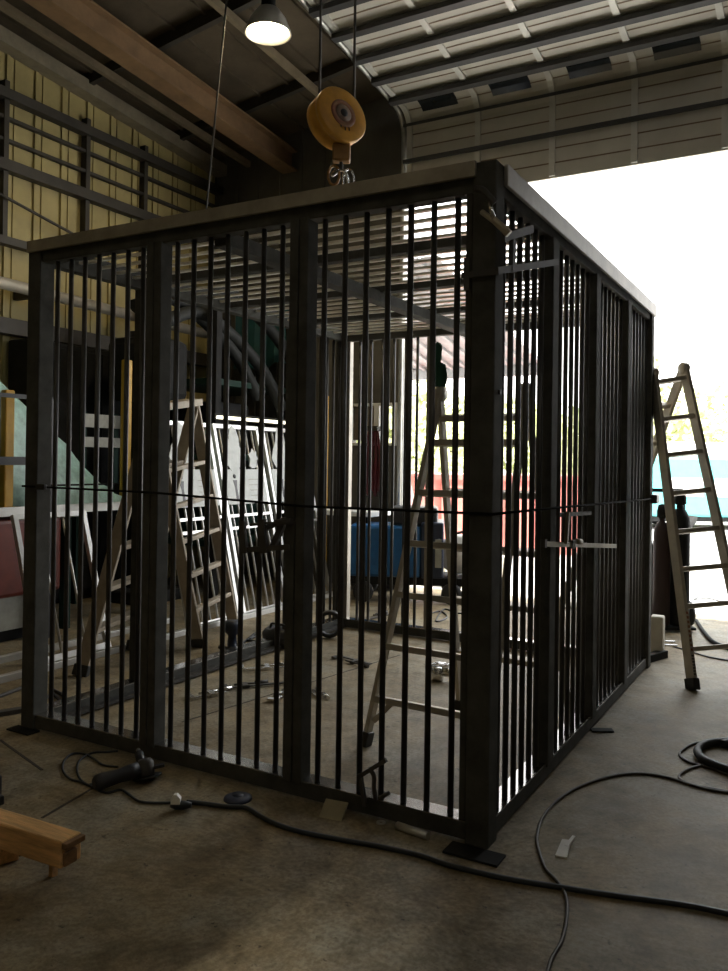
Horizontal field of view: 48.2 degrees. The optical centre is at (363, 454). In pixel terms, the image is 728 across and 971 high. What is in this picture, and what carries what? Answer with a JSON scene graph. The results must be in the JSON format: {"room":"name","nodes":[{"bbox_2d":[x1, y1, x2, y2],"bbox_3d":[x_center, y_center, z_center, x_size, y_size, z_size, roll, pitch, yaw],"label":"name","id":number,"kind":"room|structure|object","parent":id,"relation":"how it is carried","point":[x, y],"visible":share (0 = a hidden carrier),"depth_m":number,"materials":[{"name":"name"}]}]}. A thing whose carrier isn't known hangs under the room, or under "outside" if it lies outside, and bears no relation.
{"room":"metal fabrication workshop","nodes":[
{"label":"metal fabrication workshop","id":0,"kind":"room"},
{"bbox_2d":[0,51,214,577],"bbox_3d":[-4.545,-1.610,5.283,0.142,5.900,11.200,1,0,30],"label":"wall","id":1,"kind":"structure","parent":0,"point":[62,209],"depth_m":8.03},
{"bbox_2d":[0,79,9,235],"bbox_3d":[-3.255,-2.652,7.356,0.080,1.450,0.050,1,0,30],"label":"trim","id":2,"kind":"structure","parent":1,"relation":"attached to","point":[4,103],"depth_m":7.33,"materials":[{"name":"metal"}]},
{"bbox_2d":[0,234,26,251],"bbox_3d":[-4.486,-1.960,5.140,0.100,0.070,11.000,1,0,30],"label":"trim","id":3,"kind":"structure","parent":1,"relation":"attached to","point":[6,241],"depth_m":7.38,"materials":[{"name":"metal"}]},
{"bbox_2d":[0,192,72,233],"bbox_3d":[-3.193,-2.301,7.309,0.028,0.435,2.172,1,0,30],"label":"rail","id":4,"kind":"object","parent":1,"relation":"hanging from","point":[1,194],"visible":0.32,"depth_m":7.55,"materials":[{"name":"metal"}]},
{"bbox_2d":[80,118,90,231],"bbox_3d":[-2.795,-2.640,8.166,0.080,1.450,0.050,1,0,30],"label":"trim","id":5,"kind":"structure","parent":1,"relation":"attached to","point":[85,140],"depth_m":8.14,"materials":[{"name":"metal"}]},
{"bbox_2d":[0,135,190,212],"bbox_3d":[-4.495,-2.880,5.159,0.050,0.030,11.000,1,0,30],"label":"trim","id":6,"kind":"structure","parent":1,"relation":"attached to","point":[11,142],"depth_m":8.20,"materials":[{"name":"metal"}]},
{"bbox_2d":[0,316,206,367],"bbox_3d":[-4.484,-1.190,5.127,0.130,0.140,11.000,1,0,30],"label":"trim","id":7,"kind":"structure","parent":1,"relation":"attached to","point":[8,326],"depth_m":7.85,"materials":[{"name":"metal"}]},
{"bbox_2d":[0,276,206,338],"bbox_3d":[-3.791,-1.551,6.234,0.275,0.290,7.603,1,0,30],"label":"pipe","id":8,"kind":"object","parent":1,"relation":"attached to","point":[19,289],"visible":0.37,"depth_m":7.82,"materials":[{"name":"metal"}]},
{"bbox_2d":[0,156,215,247],"bbox_3d":[-4.476,-2.640,5.145,0.100,0.100,11.000,1,0,30],"label":"trim","id":9,"kind":"structure","parent":1,"relation":"attached to","point":[16,169],"depth_m":7.94,"materials":[{"name":"metal"}]},
{"bbox_2d":[0,113,218,207],"bbox_3d":[-4.492,-3.080,5.160,0.050,0.030,11.000,1,0,30],"label":"trim","id":10,"kind":"structure","parent":1,"relation":"attached to","point":[12,120],"depth_m":8.35,"materials":[{"name":"metal"}]},
{"bbox_2d":[0,84,223,195],"bbox_3d":[-4.467,-3.280,5.149,0.100,0.090,11.000,1,0,30],"label":"trim","id":11,"kind":"structure","parent":1,"relation":"attached to","point":[17,99],"depth_m":8.28,"materials":[{"name":"metal"}]},
{"bbox_2d":[0,25,226,177],"bbox_3d":[-4.441,-3.932,5.144,0.160,0.955,11.010,1,0,30],"label":"beam","id":12,"kind":"structure","parent":1,"relation":"attached to","point":[26,53],"depth_m":8.23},
{"bbox_2d":[138,145,148,272],"bbox_3d":[-2.402,-2.630,8.858,0.080,1.450,0.050,1,0,30],"label":"trim","id":13,"kind":"structure","parent":1,"relation":"attached to","point":[143,183],"depth_m":8.84,"materials":[{"name":"metal"}]},
{"bbox_2d":[0,0,383,160],"bbox_3d":[0.152,-4.814,2.664,10.800,2.532,11.600,1,0,30],"label":"ceiling","id":14,"kind":"structure","parent":0,"point":[247,72],"depth_m":7.96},
{"bbox_2d":[82,0,260,84],"bbox_3d":[1.732,-4.393,5.556,10.517,1.589,0.060,1,0,30],"label":"beam","id":15,"kind":"structure","parent":14,"relation":"attached to","point":[200,23],"depth_m":7.43,"materials":[{"name":"metal"}]},
{"bbox_2d":[205,0,227,241],"bbox_3d":[-1.086,-2.839,6.153,0.016,2.604,0.332,1,0,23],"label":"rope","id":16,"kind":"object","parent":14,"relation":"hanging from","point":[214,124],"visible":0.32,"depth_m":6.10,"materials":[{"name":"metal"}]},
{"bbox_2d":[205,0,321,96],"bbox_3d":[-2.820,-4.139,4.227,0.050,0.895,11.005,1,0,30],"label":"beam","id":17,"kind":"structure","parent":14,"relation":"attached to","point":[219,6],"depth_m":7.66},
{"bbox_2d":[174,58,357,140],"bbox_3d":[2.373,-4.279,6.686,10.517,1.589,0.060,1,0,30],"label":"beam","id":18,"kind":"structure","parent":14,"relation":"attached to","point":[342,66],"depth_m":8.48,"materials":[{"name":"metal"}]},
{"bbox_2d":[244,0,291,45],"bbox_3d":[-0.791,-3.789,6.752,0.390,0.603,0.390,1,0,30],"label":"lamp","id":19,"kind":"object","parent":14,"relation":"hanging from","point":[267,25],"visible":1,"depth_m":6.71,"materials":[{"name":"metal"}]},
{"bbox_2d":[307,0,365,185],"bbox_3d":[-0.159,-2.976,5.012,0.356,2.792,0.212,1,-1,-38],"label":"hook","id":20,"kind":"object","parent":14,"relation":"hanging from","point":[335,118],"visible":0.83,"depth_m":4.96,"materials":[{"name":"paint"}]},
{"bbox_2d":[353,0,356,97],"bbox_3d":[-0.055,-3.257,5.406,0.016,2.151,0.018,1,0,30],"label":"hanging cable","id":21,"kind":"object","parent":14,"relation":"hanging from","point":[355,1],"visible":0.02,"depth_m":5.39,"materials":[{"name":"metal"}]},
{"bbox_2d":[213,97,414,588],"bbox_3d":[2.761,-1.493,7.419,10.500,5.900,0.170,1,0,30],"label":"wall","id":22,"kind":"structure","parent":0,"point":[377,154],"depth_m":9.13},
{"bbox_2d":[0,0,250,167],"bbox_3d":[-4.084,-3.948,4.941,0.050,0.895,11.005,1,0,30],"label":"beam","id":23,"kind":"structure","parent":22,"relation":"attached to","point":[5,7],"depth_m":7.85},
{"bbox_2d":[23,0,297,173],"bbox_3d":[-3.563,-3.867,4.645,0.200,1.065,11.016,1,0,30],"label":"beam","id":24,"kind":"structure","parent":22,"relation":"attached to","point":[87,20],"depth_m":7.58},
{"bbox_2d":[352,402,397,445],"bbox_3d":[0.100,-0.330,8.860,0.630,0.460,0.100,1,0,30],"label":"window","id":25,"kind":"structure","parent":22,"relation":"in","point":[376,407],"depth_m":8.80,"materials":[{"name":"white"}]},
{"bbox_2d":[366,426,379,496],"bbox_3d":[0.115,0.070,8.754,0.285,0.758,0.120,1,0,30],"label":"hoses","id":26,"kind":"object","parent":25,"relation":"hanging from","point":[375,468],"visible":0.6,"depth_m":8.71,"materials":[{"name":"rubber"}]},
{"bbox_2d":[298,0,727,504],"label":"door","id":27,"kind":"structure","parent":22,"relation":"in","point":[543,89],"depth_m":7.38,"materials":[{"name":"metal"}]},
{"bbox_2d":[0,574,727,970],"bbox_3d":[-0.005,1.486,2.602,10.900,0.200,11.500,1,0,30],"label":"floor","id":28,"kind":"structure","parent":0,"point":[150,887],"depth_m":2.90,"materials":[{"name":"concrete"}]},
{"bbox_2d":[0,849,19,864],"bbox_3d":[-1.399,1.327,2.622,0.570,0.079,0.090,1,-1,-39],"label":"timber beam","id":29,"kind":"structure","parent":28,"relation":"on","point":[5,856],"depth_m":2.73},
{"bbox_2d":[0,808,84,868],"bbox_3d":[-1.407,1.245,2.818,1.120,0.085,0.085,1,0,27],"label":"timber beam","id":30,"kind":"structure","parent":29,"relation":"on","point":[44,842],"depth_m":2.60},
{"bbox_2d":[0,706,20,716],"bbox_3d":[-1.937,1.358,4.269,0.327,0.022,0.050,1,0,-37],"label":"bar","id":31,"kind":"object","parent":28,"relation":"on","point":[16,710],"visible":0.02,"depth_m":4.30,"materials":[{"name":"metal"}]},
{"bbox_2d":[6,725,39,735],"bbox_3d":[-1.694,1.368,4.048,0.160,0.008,0.070,1,0,30],"label":"plate","id":32,"kind":"object","parent":28,"relation":"on","point":[19,729],"visible":1,"depth_m":4.03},
{"bbox_2d":[0,392,53,637],"bbox_3d":[-2.534,0.466,5.846,0.030,1.812,0.716,1,0,30],"label":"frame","id":33,"kind":"object","parent":28,"relation":"on","point":[3,460],"visible":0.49,"depth_m":5.91,"materials":[{"name":"black metal"}]},
{"bbox_2d":[0,517,60,641],"bbox_3d":[-3.144,0.914,5.762,0.810,0.900,1.780,1,0,30],"label":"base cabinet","id":34,"kind":"object","parent":28,"relation":"on","point":[11,590],"visible":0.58,"depth_m":5.96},
{"bbox_2d":[48,865,57,876],"bbox_3d":[-1.014,1.333,2.661,0.026,0.084,0.032,1,0,30],"label":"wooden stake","id":35,"kind":"object","parent":28,"relation":"on","point":[53,871],"visible":0.36,"depth_m":2.65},
{"bbox_2d":[0,502,119,628],"bbox_3d":[-3.019,0.872,6.174,1.020,0.992,2.920,1,0,30],"label":"workbench","id":36,"kind":"object","parent":28,"relation":"on","point":[4,511],"visible":0.27,"depth_m":6.49,"materials":[{"name":"metal"}]},
{"bbox_2d":[0,390,15,506],"bbox_3d":[-2.618,-0.042,5.973,0.100,0.868,0.140,1,0,30],"label":"post","id":37,"kind":"object","parent":36,"relation":"on","point":[7,404],"visible":0.84,"depth_m":5.94,"materials":[{"name":"paint"}]},
{"bbox_2d":[0,381,121,506],"bbox_3d":[-2.845,-0.239,6.368,0.810,1.266,2.160,1,0,30],"label":"panel","id":38,"kind":"object","parent":36,"relation":"on","point":[20,408],"visible":0.34,"depth_m":6.43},
{"bbox_2d":[79,412,120,493],"bbox_3d":[-2.444,0.007,7.544,0.070,0.797,0.478,1,0,30],"label":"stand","id":39,"kind":"object","parent":36,"relation":"on","point":[89,418],"visible":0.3,"depth_m":7.56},
{"bbox_2d":[119,360,131,495],"bbox_3d":[-2.088,-0.213,7.144,0.100,1.241,0.140,1,0,30],"label":"post","id":40,"kind":"object","parent":36,"relation":"on","point":[130,362],"visible":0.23,"depth_m":7.12,"materials":[{"name":"paint"}]},
{"bbox_2d":[10,510,111,661],"bbox_3d":[-2.096,0.893,5.661,0.318,0.978,0.620,1,0,30],"label":"gate","id":41,"kind":"object","parent":28,"relation":"on","point":[14,518],"visible":0.47,"depth_m":5.57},
{"bbox_2d":[8,339,120,603],"bbox_3d":[-2.726,0.175,8.019,0.315,2.420,1.600,1,0,30],"label":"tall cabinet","id":42,"kind":"object","parent":28,"relation":"on","point":[17,355],"visible":0.13,"depth_m":7.80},
{"bbox_2d":[0,618,169,663],"bbox_3d":[-2.157,1.356,5.787,0.044,0.044,2.200,1,0,30],"label":"tube","id":43,"kind":"object","parent":28,"relation":"on","point":[14,656],"visible":0.39,"depth_m":5.78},
{"bbox_2d":[76,750,117,784],"bbox_3d":[-1.204,1.371,3.578,0.146,0.009,0.404,1,0,-3],"label":"cord","id":44,"kind":"object","parent":28,"relation":"on","point":[110,751],"visible":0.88,"depth_m":3.70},
{"bbox_2d":[61,752,170,803],"bbox_3d":[-1.065,1.372,3.439,0.798,0.009,0.219,1,0,37],"label":"cord","id":45,"kind":"object","parent":28,"relation":"on","point":[73,753],"visible":0.94,"depth_m":3.39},
{"bbox_2d":[92,748,164,790],"bbox_3d":[-0.990,1.334,3.437,0.225,0.094,0.328,1,0,30],"label":"grinder","id":46,"kind":"object","parent":28,"relation":"on","point":[144,768],"visible":1,"depth_m":3.40,"materials":[{"name":"black plastic"}]},
{"bbox_2d":[108,331,186,604],"bbox_3d":[-2.105,0.102,7.840,0.650,2.580,0.600,1,0,30],"label":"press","id":47,"kind":"object","parent":28,"relation":"on","point":[119,342],"visible":0.08,"depth_m":7.70,"materials":[{"name":"metal"}]},
{"bbox_2d":[72,399,237,676],"bbox_3d":[-1.395,0.484,5.853,0.421,1.830,1.762,1,0,30],"label":"ladder","id":48,"kind":"object","parent":28,"relation":"on","point":[199,434],"visible":0.38,"depth_m":5.83,"materials":[{"name":"metal"}]},
{"bbox_2d":[0,591,332,683],"bbox_3d":[-1.356,1.371,6.363,0.044,0.044,4.600,1,0,30],"label":"tube","id":49,"kind":"object","parent":28,"relation":"on","point":[14,675],"visible":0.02,"depth_m":5.67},
{"bbox_2d":[170,793,191,809],"bbox_3d":[-0.711,1.348,3.168,0.080,0.062,0.032,1,0,0],"label":"connector","id":50,"kind":"object","parent":28,"relation":"on","point":[177,803],"visible":1,"depth_m":3.15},
{"bbox_2d":[170,800,191,809],"bbox_3d":[-0.711,1.362,3.168,0.080,0.034,0.032,1,0,0],"label":"socket","id":51,"kind":"object","parent":50,"relation":"attached to","point":[175,804],"depth_m":3.15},
{"bbox_2d":[0,655,398,817],"bbox_3d":[-0.845,1.387,4.617,0.884,0.002,3.047,1,0,30],"label":"trim","id":52,"kind":"structure","parent":28,"relation":"on","point":[2,741],"depth_m":3.68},
{"bbox_2d":[169,420,237,627],"bbox_3d":[-1.387,0.558,6.828,0.422,1.682,0.660,1,0,30],"label":"gate","id":53,"kind":"object","parent":28,"relation":"on","point":[198,490],"visible":0.22,"depth_m":6.85,"materials":[{"name":"white metal"}]},
{"bbox_2d":[190,686,231,699],"bbox_3d":[-0.882,1.376,4.705,0.291,0.025,0.090,1,0,-38],"label":"clamp","id":54,"kind":"object","parent":28,"relation":"on","point":[212,693],"visible":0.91,"depth_m":4.69,"materials":[{"name":"silver metal"}]},
{"bbox_2d":[168,293,286,598],"bbox_3d":[-1.549,-0.093,8.764,0.980,3.000,1.330,1,0,30],"label":"storage rack","id":55,"kind":"object","parent":28,"relation":"on","point":[217,351],"visible":0.14,"depth_m":8.00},
{"bbox_2d":[130,299,258,401],"bbox_3d":[-1.626,-1.064,8.069,0.199,0.995,1.611,0,-1,41],"label":"hose","id":56,"kind":"object","parent":55,"relation":"on","point":[235,355],"visible":0.38,"depth_m":8.40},
{"bbox_2d":[169,401,248,453],"bbox_3d":[-1.646,-0.277,8.591,0.700,0.539,0.550,1,0,30],"label":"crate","id":57,"kind":"object","parent":55,"relation":"on","point":[234,408],"visible":0.23,"depth_m":8.41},
{"bbox_2d":[168,475,269,537],"bbox_3d":[-1.570,0.526,8.738,0.700,0.639,1.000,1,0,30],"label":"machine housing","id":58,"kind":"object","parent":55,"relation":"on","point":[196,509],"visible":0.02,"depth_m":8.42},
{"bbox_2d":[168,530,282,546],"bbox_3d":[-1.563,0.876,8.757,0.900,0.060,1.330,1,0,30],"label":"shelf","id":59,"kind":"object","parent":55,"relation":"attached to","point":[201,540],"depth_m":8.21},
{"bbox_2d":[171,306,285,412],"bbox_3d":[-1.392,-0.959,8.279,0.199,0.995,1.611,0,-1,41],"label":"hose","id":60,"kind":"object","parent":55,"relation":"on","point":[253,357],"visible":0.52,"depth_m":8.46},
{"bbox_2d":[194,454,271,460],"bbox_3d":[-1.551,0.026,8.763,0.900,0.060,1.330,1,0,30],"label":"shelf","id":61,"kind":"object","parent":55,"relation":"attached to","point":[195,455],"depth_m":8.09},
{"bbox_2d":[186,377,285,395],"bbox_3d":[-1.541,-0.724,8.768,0.900,0.060,1.330,1,0,30],"label":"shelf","id":62,"kind":"object","parent":55,"relation":"attached to","point":[200,383],"depth_m":8.43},
{"bbox_2d":[205,287,285,361],"bbox_3d":[-1.178,-1.215,8.530,0.199,0.995,1.611,0,-1,41],"label":"hose","id":63,"kind":"object","parent":55,"relation":"on","point":[272,332],"visible":0.17,"depth_m":8.73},
{"bbox_2d":[234,310,288,369],"bbox_3d":[-1.169,-1.294,9.223,0.728,0.706,0.091,1,0,30],"label":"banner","id":64,"kind":"object","parent":55,"relation":"hanging from","point":[253,332],"visible":0.27,"depth_m":9.24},
{"bbox_2d":[218,620,237,649],"bbox_3d":[-0.937,1.282,5.767,0.170,0.225,0.140,1,0,30],"label":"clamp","id":65,"kind":"object","parent":28,"relation":"on","point":[231,626],"visible":0.53,"depth_m":5.73,"materials":[{"name":"metal"}]},
{"bbox_2d":[223,791,251,804],"bbox_3d":[-0.506,1.374,3.275,0.115,0.018,0.115,1,0,30],"label":"disc","id":66,"kind":"object","parent":28,"relation":"on","point":[238,797],"visible":0.99,"depth_m":3.25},
{"bbox_2d":[211,423,282,612],"bbox_3d":[-1.042,0.567,7.437,0.422,1.682,0.660,1,0,30],"label":"gate","id":67,"kind":"object","parent":28,"relation":"on","point":[251,475],"visible":0.63,"depth_m":7.39,"materials":[{"name":"white metal"}]},
{"bbox_2d":[224,680,283,688],"bbox_3d":[-0.648,1.381,4.908,0.406,0.025,0.081,1,0,-23],"label":"clamp","id":68,"kind":"object","parent":28,"relation":"on","point":[245,685],"visible":0.59,"depth_m":4.89,"materials":[{"name":"metal"}]},
{"bbox_2d":[242,662,283,670],"bbox_3d":[-0.648,1.383,5.321,0.326,0.025,0.099,1,0,-14],"label":"clamp","id":69,"kind":"object","parent":28,"relation":"on","point":[266,665],"visible":0.62,"depth_m":5.29,"materials":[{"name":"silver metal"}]},
{"bbox_2d":[262,622,284,648],"bbox_3d":[-0.592,1.310,5.993,0.320,0.181,0.324,1,0,30],"label":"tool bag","id":70,"kind":"object","parent":28,"relation":"on","point":[268,632],"visible":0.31,"depth_m":5.88,"materials":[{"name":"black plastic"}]},
{"bbox_2d":[264,427,328,595],"bbox_3d":[-0.671,0.577,8.089,0.422,1.682,0.720,1,0,30],"label":"gate","id":71,"kind":"object","parent":28,"relation":"on","point":[272,488],"visible":0.28,"depth_m":7.93,"materials":[{"name":"white metal"}]},
{"bbox_2d":[316,610,337,637],"bbox_3d":[-0.263,1.297,6.252,0.207,0.208,0.068,1,0,0],"label":"cable coil","id":72,"kind":"object","parent":28,"relation":"on","point":[327,612],"visible":0.52,"depth_m":6.22,"materials":[{"name":"black plastic"}]},
{"bbox_2d":[325,396,328,586],"bbox_3d":[-0.416,0.399,8.602,0.120,2.044,0.120,1,0,30],"label":"post","id":73,"kind":"object","parent":28,"relation":"on","point":[328,396],"visible":0.1,"depth_m":8.60,"materials":[{"name":"paint"}]},
{"bbox_2d":[319,798,348,821],"bbox_3d":[-0.116,1.376,3.131,0.095,0.072,0.066,1,0,23],"label":"angle offcut","id":74,"kind":"object","parent":28,"relation":"on","point":[332,809],"visible":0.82,"depth_m":3.13,"materials":[{"name":"wood"}]},
{"bbox_2d":[21,159,656,848],"bbox_3d":[0.126,0.179,4.824,2.523,2.448,3.092,1,0,30],"label":"cage","id":75,"kind":"object","parent":28,"relation":"on","point":[611,363],"visible":0.98,"depth_m":3.62,"materials":[{"name":"metal"}]},
{"bbox_2d":[238,518,293,553],"bbox_3d":[-0.407,0.334,3.348,0.267,0.160,0.025,1,0,30],"label":"clamp","id":76,"kind":"object","parent":75,"relation":"attached to","point":[263,547],"visible":1,"depth_m":3.35,"materials":[{"name":"metal"}]},
{"bbox_2d":[267,517,295,545],"bbox_3d":[-0.341,0.322,3.351,0.204,0.130,0.020,1,0,30],"label":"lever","id":77,"kind":"object","parent":75,"relation":"attached to","point":[279,531],"visible":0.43,"depth_m":3.35,"materials":[{"name":"metal"}]},
{"bbox_2d":[22,483,659,515],"bbox_3d":[0.139,0.235,4.819,2.542,0.125,3.126,1,0,30],"label":"cord","id":78,"kind":"object","parent":75,"relation":"attached to","point":[654,498],"visible":0.99,"depth_m":3.45,"materials":[{"name":"black plastic"}]},
{"bbox_2d":[357,758,389,806],"bbox_3d":[0.038,1.240,3.085,0.138,0.200,0.018,1,0,30],"label":"c-clamp","id":79,"kind":"object","parent":75,"relation":"attached to","point":[371,769],"visible":1,"depth_m":3.08,"materials":[{"name":"metal"}]},
{"bbox_2d":[474,186,533,241],"bbox_3d":[0.545,-0.856,3.026,0.144,0.201,0.423,1,0,30],"label":"clamp","id":80,"kind":"object","parent":75,"relation":"attached to","point":[507,234],"visible":1,"depth_m":2.86,"materials":[{"name":"metal"}]},
{"bbox_2d":[461,239,558,290],"bbox_3d":[0.589,-0.713,3.198,0.149,0.253,0.708,1,0,30],"label":"clamp","id":81,"kind":"object","parent":75,"relation":"attached to","point":[512,267],"visible":0.98,"depth_m":2.96,"materials":[{"name":"metal"}]},
{"bbox_2d":[556,511,591,543],"bbox_3d":[0.978,0.324,3.751,0.030,0.143,0.549,1,0,30],"label":"clamp","id":82,"kind":"object","parent":75,"relation":"attached to","point":[566,515],"visible":1,"depth_m":3.59,"materials":[{"name":"metal"}]},
{"bbox_2d":[541,538,616,548],"bbox_3d":[1.062,0.429,3.914,0.025,0.152,1.336,1,0,30],"label":"clamp","id":83,"kind":"object","parent":75,"relation":"attached to","point":[572,544],"visible":0.97,"depth_m":3.75,"materials":[{"name":"metal"}]},
{"bbox_2d":[331,655,371,667],"bbox_3d":[-0.072,1.393,5.510,0.090,0.025,0.342,1,-1,-45],"label":"clamp","id":84,"kind":"object","parent":28,"relation":"on","point":[353,661],"visible":0.58,"depth_m":5.48,"materials":[{"name":"metal"}]},
{"bbox_2d":[326,509,390,539],"bbox_3d":[-0.205,0.997,8.531,0.897,0.854,0.500,1,0,30],"label":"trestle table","id":85,"kind":"object","parent":28,"relation":"on","point":[353,512],"visible":0.05,"depth_m":8.22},
{"bbox_2d":[350,501,461,604],"bbox_3d":[0.489,0.900,8.105,1.276,1.060,0.585,1,0,6],"label":"bin","id":86,"kind":"object","parent":28,"relation":"on","point":[440,578],"visible":0.38,"depth_m":7.87,"materials":[{"name":"blue plastic"}]},
{"bbox_2d":[395,821,429,839],"bbox_3d":[0.177,1.377,2.986,0.138,0.028,0.028,0,-1,38],"label":"tube","id":87,"kind":"object","parent":28,"relation":"on","point":[420,833],"visible":1,"depth_m":2.97,"materials":[{"name":"metal"}]},
{"bbox_2d":[431,663,448,681],"bbox_3d":[0.535,1.360,5.053,0.306,0.101,0.099,1,0,30],"label":"grinder","id":88,"kind":"object","parent":28,"relation":"on","point":[438,672],"visible":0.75,"depth_m":5.06,"materials":[{"name":"silver metal"}]},
{"bbox_2d":[187,799,727,916],"bbox_3d":[0.453,1.384,2.743,2.498,0.016,0.163,1,0,21],"label":"extension cord","id":89,"kind":"object","parent":28,"relation":"on","point":[568,888],"visible":0.98,"depth_m":2.70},
{"bbox_2d":[363,383,569,746],"bbox_3d":[0.545,0.535,4.043,0.665,1.752,0.964,0,-1,41],"label":"ladder","id":90,"kind":"object","parent":28,"relation":"on","point":[441,393],"visible":0.41,"depth_m":3.95,"materials":[{"name":"metal"}]},
{"bbox_2d":[435,342,446,386],"bbox_3d":[0.375,-0.446,4.078,0.080,0.240,0.072,1,0,-27],"label":"rag","id":91,"kind":"object","parent":90,"relation":"on","point":[440,370],"visible":0.66,"depth_m":4.06,"materials":[{"name":"green fabric"}]},
{"bbox_2d":[442,841,505,867],"bbox_3d":[0.383,1.389,2.836,0.200,0.008,0.090,1,0,30],"label":"plate","id":92,"kind":"object","parent":28,"relation":"on","point":[457,849],"visible":1,"depth_m":2.83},
{"bbox_2d":[555,835,575,858],"bbox_3d":[0.714,1.386,2.886,0.040,0.022,0.146,1,0,27],"label":"scraper","id":93,"kind":"object","parent":28,"relation":"on","point":[563,849],"visible":1,"depth_m":2.87,"materials":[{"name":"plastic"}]},
{"bbox_2d":[590,728,613,732],"bbox_3d":[1.219,1.410,4.171,0.110,0.008,0.050,1,0,1],"label":"plate","id":94,"kind":"object","parent":28,"relation":"on","point":[598,730],"visible":0.86,"depth_m":4.16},
{"bbox_2d":[535,772,727,970],"bbox_3d":[0.788,1.393,2.837,0.683,0.010,2.247,0,-1,45],"label":"cord","id":95,"kind":"object","parent":28,"relation":"on","point":[548,968],"visible":1,"depth_m":3.11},
{"bbox_2d":[559,362,727,689],"bbox_3d":[1.966,0.407,5.916,0.500,2.101,1.939,1,0,-17],"label":"ladder","id":96,"kind":"object","parent":28,"relation":"on","point":[683,378],"visible":0.59,"depth_m":5.35,"materials":[{"name":"metal"}]},
{"bbox_2d":[651,614,664,651],"bbox_3d":[2.095,1.292,5.818,0.090,0.290,0.100,1,0,30],"label":"block","id":97,"kind":"object","parent":28,"relation":"on","point":[657,621],"visible":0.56,"depth_m":5.78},
{"bbox_2d":[651,650,667,662],"bbox_3d":[2.013,1.410,5.689,0.323,0.050,0.060,1,-1,-41],"label":"strip","id":98,"kind":"object","parent":28,"relation":"on","point":[655,655],"visible":0.5,"depth_m":5.70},
{"bbox_2d":[653,488,695,630],"bbox_3d":[2.533,0.868,6.834,0.495,1.165,0.380,1,0,0],"label":"cart","id":99,"kind":"object","parent":28,"relation":"on","point":[692,614],"visible":0.12,"depth_m":6.81,"materials":[{"name":"metal"}]},
{"bbox_2d":[652,504,669,625],"bbox_3d":[2.460,0.904,6.734,0.136,1.000,0.136,1,0,30],"label":"gas cylinder","id":100,"kind":"object","parent":99,"relation":"on","point":[661,549],"visible":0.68,"depth_m":6.68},
{"bbox_2d":[670,495,689,625],"bbox_3d":[2.616,0.851,6.754,0.164,1.110,0.164,1,0,30],"label":"gas cylinder","id":101,"kind":"object","parent":99,"relation":"on","point":[683,519],"visible":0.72,"depth_m":6.69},
{"bbox_2d":[678,741,727,775],"bbox_3d":[1.838,1.414,3.797,0.666,0.010,0.655,1,0,30],"label":"cord","id":102,"kind":"object","parent":28,"relation":"on","point":[694,743],"visible":0.82,"depth_m":3.72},
{"bbox_2d":[678,763,727,790],"bbox_3d":[1.657,1.409,3.513,0.546,0.010,0.348,1,0,30],"label":"cord","id":103,"kind":"object","parent":28,"relation":"on","point":[699,765],"visible":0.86,"depth_m":3.59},
{"bbox_2d":[693,737,727,772],"bbox_3d":[1.903,1.401,3.765,0.741,0.035,0.500,1,0,-7],"label":"coil","id":104,"kind":"object","parent":28,"relation":"on","point":[722,742],"visible":1,"depth_m":3.82,"materials":[{"name":"rubber"}]},
{"bbox_2d":[695,619,727,649],"bbox_3d":[2.764,1.435,6.518,0.131,0.028,1.204,1,0,8],"label":"air hose","id":105,"kind":"object","parent":28,"relation":"on","point":[699,625],"visible":0.82,"depth_m":6.48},
{"bbox_2d":[410,522,727,616],"bbox_3d":[23.959,2.149,44.303,80.000,0.220,84.700,1,0,30],"label":"pavement","id":106,"kind":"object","parent":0,"point":[703,546],"depth_m":10.32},
{"bbox_2d":[411,380,463,472],"bbox_3d":[0.544,-0.401,23.790,6.472,3.967,6.059,1,0,-16],"label":"leafy tree","id":107,"kind":"object","parent":106,"relation":"on","point":[421,436],"visible":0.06,"depth_m":22.11,"materials":[{"name":"green plant"}]},
{"bbox_2d":[413,255,536,379],"bbox_3d":[-1.406,-0.365,12.364,7.610,3.657,3.855,1,0,30],"label":"canopy","id":108,"kind":"object","parent":106,"relation":"on","point":[446,341],"visible":0.02,"depth_m":11.90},
{"bbox_2d":[412,391,572,474],"bbox_3d":[2.695,-0.151,25.675,7.034,3.554,6.647,1,0,-15],"label":"leafy tree","id":109,"kind":"object","parent":106,"relation":"on","point":[461,406],"visible":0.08,"depth_m":23.46,"materials":[{"name":"green plant"}]},
{"bbox_2d":[411,473,577,554],"bbox_3d":[2.074,0.917,13.177,2.861,1.202,1.650,1,0,0],"label":"container","id":110,"kind":"object","parent":106,"relation":"on","point":[438,501],"visible":0.03,"depth_m":12.40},
{"bbox_2d":[445,394,578,473],"bbox_3d":[5.628,-0.210,26.881,6.050,3.770,7.119,1,0,-36],"label":"leafy tree","id":111,"kind":"object","parent":106,"relation":"on","point":[505,396],"visible":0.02,"depth_m":25.06,"materials":[{"name":"green plant"}]},
{"bbox_2d":[503,353,678,470],"bbox_3d":[8.450,-1.188,29.887,7.305,5.846,5.847,1,0,-19],"label":"leafy tree","id":112,"kind":"object","parent":106,"relation":"on","point":[658,359],"visible":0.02,"depth_m":28.71,"materials":[{"name":"green plant"}]},
{"bbox_2d":[653,384,710,441],"bbox_3d":[11.072,-0.455,30.340,6.440,4.465,6.501,1,0,-33],"label":"leafy tree","id":113,"kind":"object","parent":106,"relation":"on","point":[663,388],"visible":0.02,"depth_m":30.08,"materials":[{"name":"green plant"}]},
{"bbox_2d":[652,442,727,527],"bbox_3d":[8.299,0.690,18.397,4.726,1.894,1.812,1,0,0],"label":"van","id":114,"kind":"object","parent":106,"relation":"on","point":[685,470],"visible":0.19,"depth_m":17.50,"materials":[{"name":"metal"}]},
{"bbox_2d":[666,374,727,442],"bbox_3d":[11.250,-0.451,26.371,7.008,4.398,6.984,1,0,30],"label":"leafy tree","id":115,"kind":"object","parent":106,"relation":"on","point":[709,409],"visible":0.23,"depth_m":25.19,"materials":[{"name":"green plant"}]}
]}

